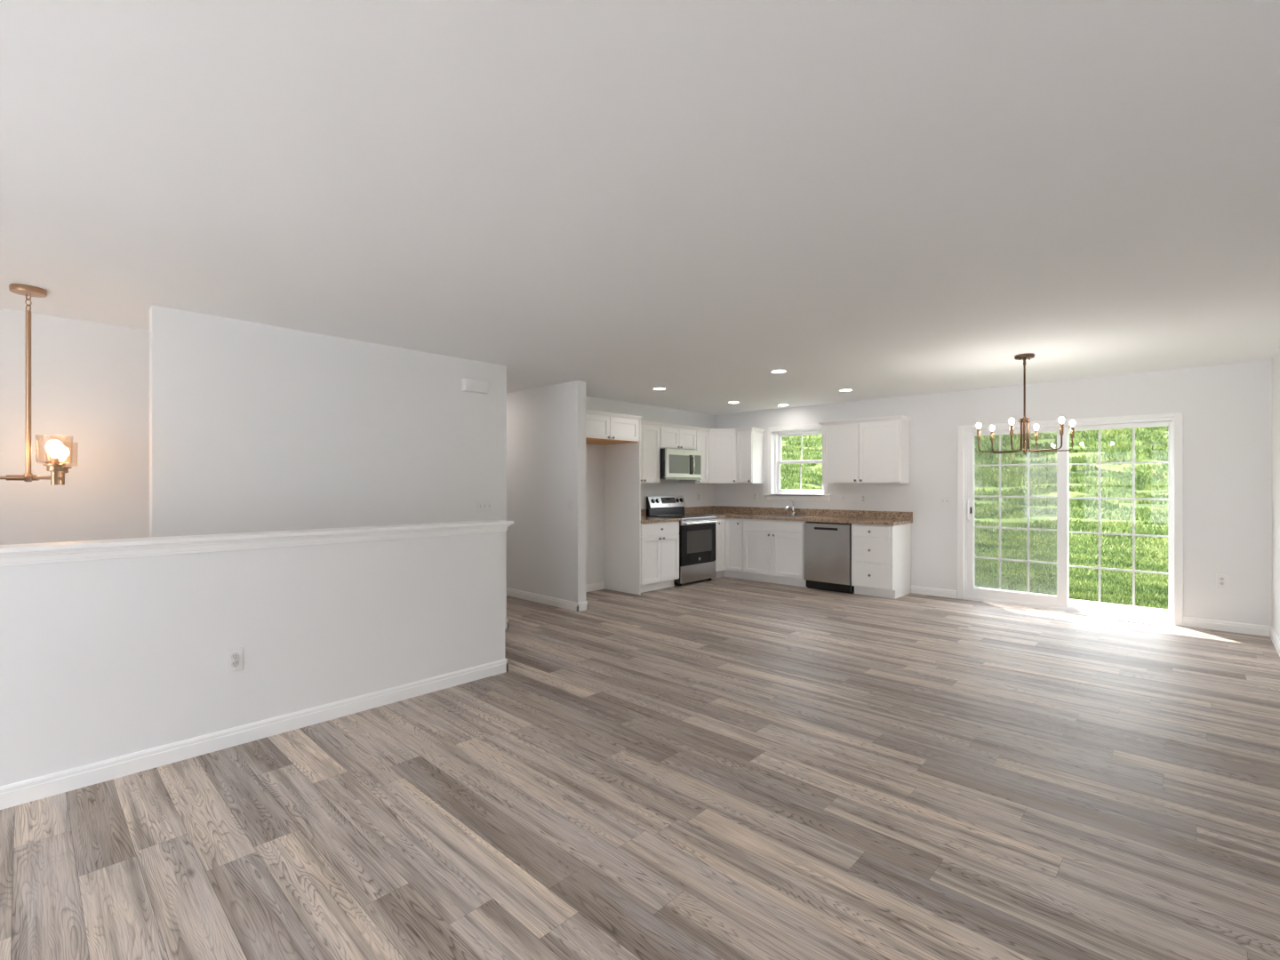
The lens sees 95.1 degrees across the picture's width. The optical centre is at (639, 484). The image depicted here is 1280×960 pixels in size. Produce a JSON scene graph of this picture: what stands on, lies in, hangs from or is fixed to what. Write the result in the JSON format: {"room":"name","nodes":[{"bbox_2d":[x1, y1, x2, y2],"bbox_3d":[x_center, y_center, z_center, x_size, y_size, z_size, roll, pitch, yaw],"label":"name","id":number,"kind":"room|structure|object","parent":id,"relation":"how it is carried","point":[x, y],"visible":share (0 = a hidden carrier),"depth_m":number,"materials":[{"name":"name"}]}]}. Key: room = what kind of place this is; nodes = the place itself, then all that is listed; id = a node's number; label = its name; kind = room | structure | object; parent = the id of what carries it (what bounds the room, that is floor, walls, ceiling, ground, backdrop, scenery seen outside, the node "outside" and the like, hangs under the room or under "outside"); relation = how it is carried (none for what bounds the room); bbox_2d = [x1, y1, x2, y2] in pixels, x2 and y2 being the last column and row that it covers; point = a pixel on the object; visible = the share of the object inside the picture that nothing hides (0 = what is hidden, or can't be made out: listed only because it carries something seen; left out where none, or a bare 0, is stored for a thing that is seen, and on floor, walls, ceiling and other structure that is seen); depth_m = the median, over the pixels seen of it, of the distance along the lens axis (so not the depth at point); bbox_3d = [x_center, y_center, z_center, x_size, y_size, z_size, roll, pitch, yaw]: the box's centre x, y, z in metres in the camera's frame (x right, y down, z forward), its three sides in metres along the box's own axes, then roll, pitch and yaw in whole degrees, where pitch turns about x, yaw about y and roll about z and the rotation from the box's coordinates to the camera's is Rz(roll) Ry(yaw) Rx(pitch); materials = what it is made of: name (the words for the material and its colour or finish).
{"room":"empty living room","nodes":[
{"label":"empty living room","id":0,"kind":"room"},
{"bbox_2d":[0,308,149,544],"bbox_3d":[-4.376,0.718,2.867,0.782,3.640,4.450,0,0,43],"label":"wall","id":1,"kind":"structure","parent":0,"point":[90,380],"depth_m":3.90,"materials":[{"name":"paint"}]},
{"bbox_2d":[0,531,504,786],"bbox_3d":[-2.855,1.438,2.274,0.115,2.200,5.379,0,0,43],"label":"wall","id":2,"kind":"structure","parent":0,"point":[102,660],"depth_m":2.96,"materials":[{"name":"paint"}]},
{"bbox_2d":[226,647,242,672],"bbox_3d":[-2.079,0.901,3.003,0.009,0.116,0.072,0,0,43],"label":"outlet","id":3,"kind":"object","parent":2,"relation":"attached to","point":[234,656],"visible":1,"depth_m":3.00,"materials":[{"name":"white plastic"}]},
{"bbox_2d":[231,653,239,659],"bbox_3d":[-2.078,0.881,3.001,0.003,0.035,0.035,0,0,43],"label":"receptacle","id":4,"kind":"object","parent":3,"relation":"attached to","point":[234,656],"depth_m":3.00,"materials":[{"name":"white plastic"}]},
{"bbox_2d":[231,660,239,667],"bbox_3d":[-2.078,0.921,3.001,0.003,0.035,0.035,0,0,43],"label":"receptacle","id":5,"kind":"object","parent":3,"relation":"attached to","point":[234,663],"depth_m":3.00,"materials":[{"name":"white plastic"}]},
{"bbox_2d":[0,658,508,809],"bbox_3d":[-2.850,1.292,2.279,0.143,0.092,5.393,0,0,43],"label":"baseboard","id":6,"kind":"structure","parent":2,"relation":"attached to","point":[15,794],"depth_m":2.95,"materials":[{"name":"paint"}]},
{"bbox_2d":[0,520,513,566],"bbox_3d":[-2.839,0.299,2.290,0.205,0.078,5.424,0,0,43],"label":"trim","id":7,"kind":"structure","parent":2,"relation":"on","point":[11,555],"depth_m":2.95,"materials":[{"name":"paint"}]},
{"bbox_2d":[149,304,506,618],"bbox_3d":[-3.337,0.718,5.670,3.358,3.640,2.550,0,0,43],"label":"wall","id":8,"kind":"structure","parent":0,"point":[254,427],"depth_m":4.23,"materials":[{"name":"paint"}]},
{"bbox_2d":[462,377,487,394],"bbox_3d":[-1.454,-0.871,5.185,0.045,0.116,0.248,0,0,43],"label":"door chime","id":9,"kind":"object","parent":8,"relation":"attached to","point":[472,386],"visible":1,"depth_m":5.15,"materials":[{"name":"paint"}]},
{"bbox_2d":[476,499,492,512],"bbox_3d":[-1.395,0.193,5.267,0.018,0.116,0.164,0,0,43],"label":"light switch","id":10,"kind":"object","parent":8,"relation":"attached to","point":[483,506],"visible":1,"depth_m":5.26,"materials":[{"name":"white plastic"}]},
{"bbox_2d":[504,618,508,629],"bbox_3d":[-2.655,1.292,6.308,3.272,0.092,0.714,0,0,43],"label":"baseboard","id":11,"kind":"structure","parent":8,"relation":"attached to","point":[506,620],"depth_m":5.43,"materials":[{"name":"paint"}]},
{"bbox_2d":[506,380,585,602],"bbox_3d":[-1.806,0.118,7.345,3.280,2.440,0.115,0,0,43],"label":"wall","id":12,"kind":"structure","parent":0,"point":[546,426],"depth_m":6.54,"materials":[{"name":"paint"}]},
{"bbox_2d":[506,587,588,611],"bbox_3d":[-1.801,1.292,7.340,3.294,0.092,0.143,0,0,43],"label":"baseboard","id":13,"kind":"structure","parent":12,"relation":"attached to","point":[567,604],"depth_m":6.50,"materials":[{"name":"paint"}]},
{"bbox_2d":[0,0,1279,415],"bbox_3d":[-1.176,-1.227,4.213,8.900,0.250,10.904,0,0,43],"label":"ceiling","id":14,"kind":"structure","parent":0,"point":[697,200],"depth_m":2.15,"materials":[{"name":"paint"}]},
{"bbox_2d":[0,283,78,485],"bbox_3d":[-3.494,-0.550,3.210,0.779,1.104,0.622,0,0,43],"label":"chandelier","id":15,"kind":"object","parent":14,"relation":"hanging from","point":[55,448],"visible":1,"depth_m":3.27,"materials":[{"name":"gold metal"}]},
{"bbox_2d":[651,387,667,390],"bbox_3d":[0.224,-1.098,6.706,0.176,0.008,0.176,0,0,43],"label":"recessed light","id":16,"kind":"object","parent":14,"relation":"in","point":[653,388],"visible":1,"depth_m":6.71,"materials":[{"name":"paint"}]},
{"bbox_2d":[727,400,740,403],"bbox_3d":[1.255,-1.098,7.829,0.176,0.008,0.176,0,0,43],"label":"recessed light","id":17,"kind":"object","parent":14,"relation":"in","point":[732,402],"visible":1,"depth_m":7.80,"materials":[{"name":"paint"}]},
{"bbox_2d":[769,369,787,373],"bbox_3d":[1.347,-1.098,5.682,0.176,0.008,0.176,0,0,43],"label":"recessed light","id":18,"kind":"object","parent":14,"relation":"in","point":[772,371],"visible":1,"depth_m":5.66,"materials":[{"name":"paint"}]},
{"bbox_2d":[838,388,854,391],"bbox_3d":[2.396,-1.098,6.813,0.176,0.008,0.176,0,0,43],"label":"recessed light","id":19,"kind":"object","parent":14,"relation":"in","point":[844,389],"visible":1,"depth_m":6.78,"materials":[{"name":"paint"}]},
{"bbox_2d":[976,352,1075,453],"bbox_3d":[3.273,-0.683,4.980,0.662,0.837,0.727,0,0,43],"label":"chandelier","id":20,"kind":"object","parent":14,"relation":"hanging from","point":[1026,420],"visible":1,"depth_m":4.97,"materials":[{"name":"brown metal"}]},
{"bbox_2d":[0,576,1279,959],"bbox_3d":[-1.159,1.463,4.231,8.500,0.250,10.554,0,0,43],"label":"floor","id":21,"kind":"structure","parent":0,"point":[722,768],"depth_m":2.39,"materials":[{"name":"grey wood"}]},
{"bbox_2d":[604,419,640,594],"bbox_3d":[-0.224,0.276,7.305,0.625,2.125,0.020,0,0,43],"label":"end panel","id":22,"kind":"object","parent":21,"relation":"on","point":[622,461],"visible":0.79,"depth_m":7.28,"materials":[{"name":"paint"}]},
{"bbox_2d":[640,520,679,592],"bbox_3d":[0.051,0.907,7.572,0.646,0.863,0.735,0,0,43],"label":"base cabinet","id":23,"kind":"object","parent":21,"relation":"on","point":[660,541],"visible":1,"depth_m":7.36,"materials":[{"name":"paint"}]},
{"bbox_2d":[640,509,680,523],"bbox_3d":[0.045,0.406,7.578,0.641,0.135,0.739,0,0,43],"label":"countertop","id":24,"kind":"structure","parent":23,"relation":"on","point":[644,519],"depth_m":7.52,"materials":[{"name":"brown stone"}]},
{"bbox_2d":[646,496,717,586],"bbox_3d":[0.595,0.751,8.114,0.680,1.175,0.766,0,0,43],"label":"range","id":25,"kind":"object","parent":21,"relation":"on","point":[697,532],"visible":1,"depth_m":7.95,"materials":[{"name":"silver metal"}]},
{"bbox_2d":[646,513,716,518],"bbox_3d":[0.577,0.432,8.132,0.630,0.019,0.766,0,0,43],"label":"cooktop","id":26,"kind":"object","parent":25,"relation":"in","point":[675,516],"depth_m":8.04,"materials":[{"name":"black glass"}]},
{"bbox_2d":[711,517,745,579],"bbox_3d":[1.232,0.907,8.636,0.910,0.863,0.860,0,0,43],"label":"base cabinet","id":27,"kind":"object","parent":21,"relation":"on","point":[729,532],"visible":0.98,"depth_m":8.30,"materials":[{"name":"paint"}]},
{"bbox_2d":[684,505,912,525],"bbox_3d":[1.987,0.406,7.926,2.984,0.135,0.855,0,0,43],"label":"countertop","id":28,"kind":"structure","parent":27,"relation":"on","point":[823,516],"depth_m":7.89,"materials":[{"name":"brown stone"}]},
{"bbox_2d":[754,514,808,518],"bbox_3d":[1.959,0.534,8.086,0.700,0.200,0.410,0,0,43],"label":"sink","id":29,"kind":"object","parent":28,"relation":"in","point":[775,516],"visible":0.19,"depth_m":8.20,"materials":[{"name":"metal"}]},
{"bbox_2d":[763,514,802,517],"bbox_3d":[1.959,0.536,8.086,0.658,0.196,0.368,0,0,43],"label":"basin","id":30,"kind":"object","parent":29,"relation":"in","point":[776,516],"depth_m":8.24,"materials":[{"name":"metal"}]},
{"bbox_2d":[784,499,794,515],"bbox_3d":[2.101,0.324,8.186,0.056,0.229,0.225,0,0,43],"label":"faucet","id":31,"kind":"object","parent":28,"relation":"on","point":[792,509],"visible":0.97,"depth_m":8.22,"materials":[{"name":"silver metal"}]},
{"bbox_2d":[743,518,807,587],"bbox_3d":[1.973,0.907,8.074,0.935,0.863,0.646,0,0,43],"label":"base cabinet","id":32,"kind":"object","parent":21,"relation":"on","point":[773,550],"visible":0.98,"depth_m":7.84,"materials":[{"name":"paint"}]},
{"bbox_2d":[804,521,854,593],"bbox_3d":[2.530,0.909,7.530,0.603,0.858,0.591,0,0,43],"label":"dishwasher","id":33,"kind":"object","parent":21,"relation":"on","point":[828,546],"visible":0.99,"depth_m":7.30,"materials":[{"name":"silver metal"}]},
{"bbox_2d":[851,523,911,599],"bbox_3d":[2.942,0.907,7.157,0.489,0.863,0.646,0,0,43],"label":"base cabinet","id":34,"kind":"object","parent":21,"relation":"on","point":[881,555],"visible":0.99,"depth_m":6.96,"materials":[{"name":"paint"}]},
{"bbox_2d":[1112,618,1156,626],"bbox_3d":[4.795,1.337,5.671,0.320,0.002,0.124,0,0,43],"label":"floor vent","id":35,"kind":"object","parent":21,"relation":"in","point":[1115,620],"visible":1,"depth_m":5.67,"materials":[{"name":"beige metal"}]},
{"bbox_2d":[585,396,715,584],"bbox_3d":[-0.016,0.168,8.072,0.120,2.540,3.403,0,0,43],"label":"wall","id":36,"kind":"structure","parent":0,"point":[595,453],"depth_m":7.51,"materials":[{"name":"paint"}]},
{"bbox_2d":[585,581,604,591],"bbox_3d":[-0.794,1.292,7.153,0.014,0.092,0.970,0,0,43],"label":"baseboard","id":37,"kind":"structure","parent":36,"relation":"attached to","point":[598,586],"depth_m":7.38,"materials":[{"name":"paint"}]},
{"bbox_2d":[585,408,642,444],"bbox_3d":[-0.546,-0.669,6.944,0.653,0.316,0.999,0,0,43],"label":"upper cabinet","id":38,"kind":"object","parent":36,"relation":"attached to","point":[602,428],"visible":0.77,"depth_m":6.77,"materials":[{"name":"paint"}]},
{"bbox_2d":[640,509,646,516],"bbox_3d":[-0.180,0.388,7.791,0.020,0.100,0.739,0,0,43],"label":"backsplash","id":39,"kind":"structure","parent":36,"relation":"attached to","point":[643,511],"depth_m":8.02,"materials":[{"name":"brown stone"}]},
{"bbox_2d":[640,420,662,483],"bbox_3d":[-0.070,-0.420,7.662,0.356,0.807,0.701,0,0,43],"label":"upper cabinet","id":40,"kind":"object","parent":36,"relation":"attached to","point":[650,430],"visible":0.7,"depth_m":7.69,"materials":[{"name":"paint"}]},
{"bbox_2d":[659,423,698,450],"bbox_3d":[0.440,-0.656,8.201,0.356,0.336,0.780,0,0,43],"label":"upper cabinet","id":41,"kind":"object","parent":36,"relation":"attached to","point":[672,436],"visible":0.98,"depth_m":8.08,"materials":[{"name":"paint"}]},
{"bbox_2d":[660,448,701,479],"bbox_3d":[0.476,-0.274,8.159,0.467,0.415,0.762,0,0,43],"label":"microwave","id":42,"kind":"object","parent":41,"relation":"attached to","point":[676,464],"visible":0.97,"depth_m":7.96,"materials":[{"name":"silver metal"}]},
{"bbox_2d":[679,426,711,483],"bbox_3d":[0.809,-0.420,8.591,0.356,0.807,0.290,0,0,43],"label":"upper cabinet","id":43,"kind":"object","parent":36,"relation":"attached to","point":[701,433],"visible":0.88,"depth_m":8.52,"materials":[{"name":"paint"}]},
{"bbox_2d":[696,493,700,500],"bbox_3d":[0.902,0.188,8.949,0.009,0.116,0.072,0,0,43],"label":"outlet","id":44,"kind":"object","parent":36,"relation":"attached to","point":[698,494],"visible":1,"depth_m":8.94,"materials":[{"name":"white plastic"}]},
{"bbox_2d":[707,428,736,483],"bbox_3d":[1.209,-0.420,8.830,0.611,0.807,0.611,0,0,43],"label":"upper cabinet","id":45,"kind":"object","parent":36,"relation":"attached to","point":[722,442],"visible":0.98,"depth_m":8.61,"materials":[{"name":"paint"}]},
{"bbox_2d":[715,359,1271,626],"bbox_3d":[2.501,0.243,8.136,8.850,2.690,0.150,0,0,43],"label":"wall","id":46,"kind":"structure","parent":0,"point":[1226,408],"depth_m":5.70,"materials":[{"name":"paint"}]},
{"bbox_2d":[735,426,765,483],"bbox_3d":[1.625,-0.420,8.610,0.301,0.807,0.356,0,0,43],"label":"upper cabinet","id":47,"kind":"object","parent":46,"relation":"attached to","point":[749,440],"visible":1,"depth_m":8.53,"materials":[{"name":"paint"}]},
{"bbox_2d":[752,492,757,500],"bbox_3d":[1.727,0.173,8.759,0.072,0.116,0.009,0,0,43],"label":"outlet","id":48,"kind":"object","parent":46,"relation":"attached to","point":[755,494],"visible":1,"depth_m":8.76,"materials":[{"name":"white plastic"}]},
{"bbox_2d":[764,424,831,500],"bbox_3d":[2.264,-0.309,8.329,1.020,1.060,0.195,0,0,43],"label":"window","id":49,"kind":"structure","parent":46,"relation":"in","point":[794,494],"depth_m":8.42,"materials":[{"name":"white plastic"}]},
{"bbox_2d":[840,493,846,502],"bbox_3d":[2.716,0.180,7.817,0.072,0.116,0.018,0,0,43],"label":"light switch","id":50,"kind":"object","parent":46,"relation":"attached to","point":[843,495],"visible":1,"depth_m":7.81,"materials":[{"name":"white plastic"}]},
{"bbox_2d":[860,494,865,503],"bbox_3d":[2.915,0.183,7.635,0.072,0.116,0.009,0,0,43],"label":"outlet","id":51,"kind":"object","parent":46,"relation":"attached to","point":[862,496],"visible":1,"depth_m":7.63,"materials":[{"name":"white plastic"}]},
{"bbox_2d":[817,415,912,483],"bbox_3d":[2.848,-0.420,7.453,1.075,0.807,0.356,0,0,43],"label":"upper cabinet","id":52,"kind":"object","parent":46,"relation":"attached to","point":[876,450],"visible":1,"depth_m":7.29,"materials":[{"name":"paint"}]},
{"bbox_2d":[939,496,950,505],"bbox_3d":[3.626,0.196,6.956,0.118,0.116,0.018,0,0,43],"label":"light switch","id":53,"kind":"object","parent":46,"relation":"attached to","point":[944,500],"visible":1,"depth_m":6.96,"materials":[{"name":"white plastic"}]},
{"bbox_2d":[957,412,1183,625],"bbox_3d":[4.481,0.327,6.253,1.939,2.022,0.165,0,0,43],"label":"door","id":54,"kind":"structure","parent":46,"relation":"in","point":[966,589],"depth_m":6.18,"materials":[{"name":"white plastic"}]},
{"bbox_2d":[911,585,1271,636],"bbox_3d":[4.448,1.292,6.181,3.035,0.092,0.014,0,0,43],"label":"baseboard","id":55,"kind":"structure","parent":46,"relation":"attached to","point":[1188,621],"depth_m":5.40,"materials":[{"name":"paint"}]},
{"bbox_2d":[1216,574,1227,587],"bbox_3d":[5.325,0.883,5.354,0.072,0.116,0.009,0,0,43],"label":"outlet","id":56,"kind":"object","parent":46,"relation":"attached to","point":[1221,580],"visible":1,"depth_m":5.36,"materials":[{"name":"white plastic"}]},
{"bbox_2d":[1272,346,1279,639],"bbox_3d":[1.931,0.243,1.204,0.150,2.690,10.704,0,0,43],"label":"wall","id":57,"kind":"structure","parent":0,"point":[1276,360],"depth_m":4.89,"materials":[{"name":"paint"}]},
{"bbox_2d":[1269,626,1279,656],"bbox_3d":[1.918,1.292,1.310,0.014,0.092,10.540,0,0,43],"label":"baseboard","id":58,"kind":"structure","parent":57,"relation":"attached to","point":[1275,639],"depth_m":4.83,"materials":[{"name":"paint"}]},
{"label":"outside","id":59,"kind":"structure","parent":0,"visible":0},
{"bbox_2d":[781,430,1167,570],"bbox_3d":[7.029,-5.053,40.166,105.000,13.127,52.566,0,0,43],"label":"trees","id":60,"kind":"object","parent":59,"point":[1109,468],"depth_m":15.82,"materials":[{"name":"green plant"}]},
{"bbox_2d":[780,426,1169,618],"bbox_3d":[8.502,-3.198,29.375,29.336,9.437,37.951,0,0,43],"label":"grass","id":61,"kind":"structure","parent":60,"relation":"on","point":[1151,589],"depth_m":13.20,"materials":[{"name":"green plant"}]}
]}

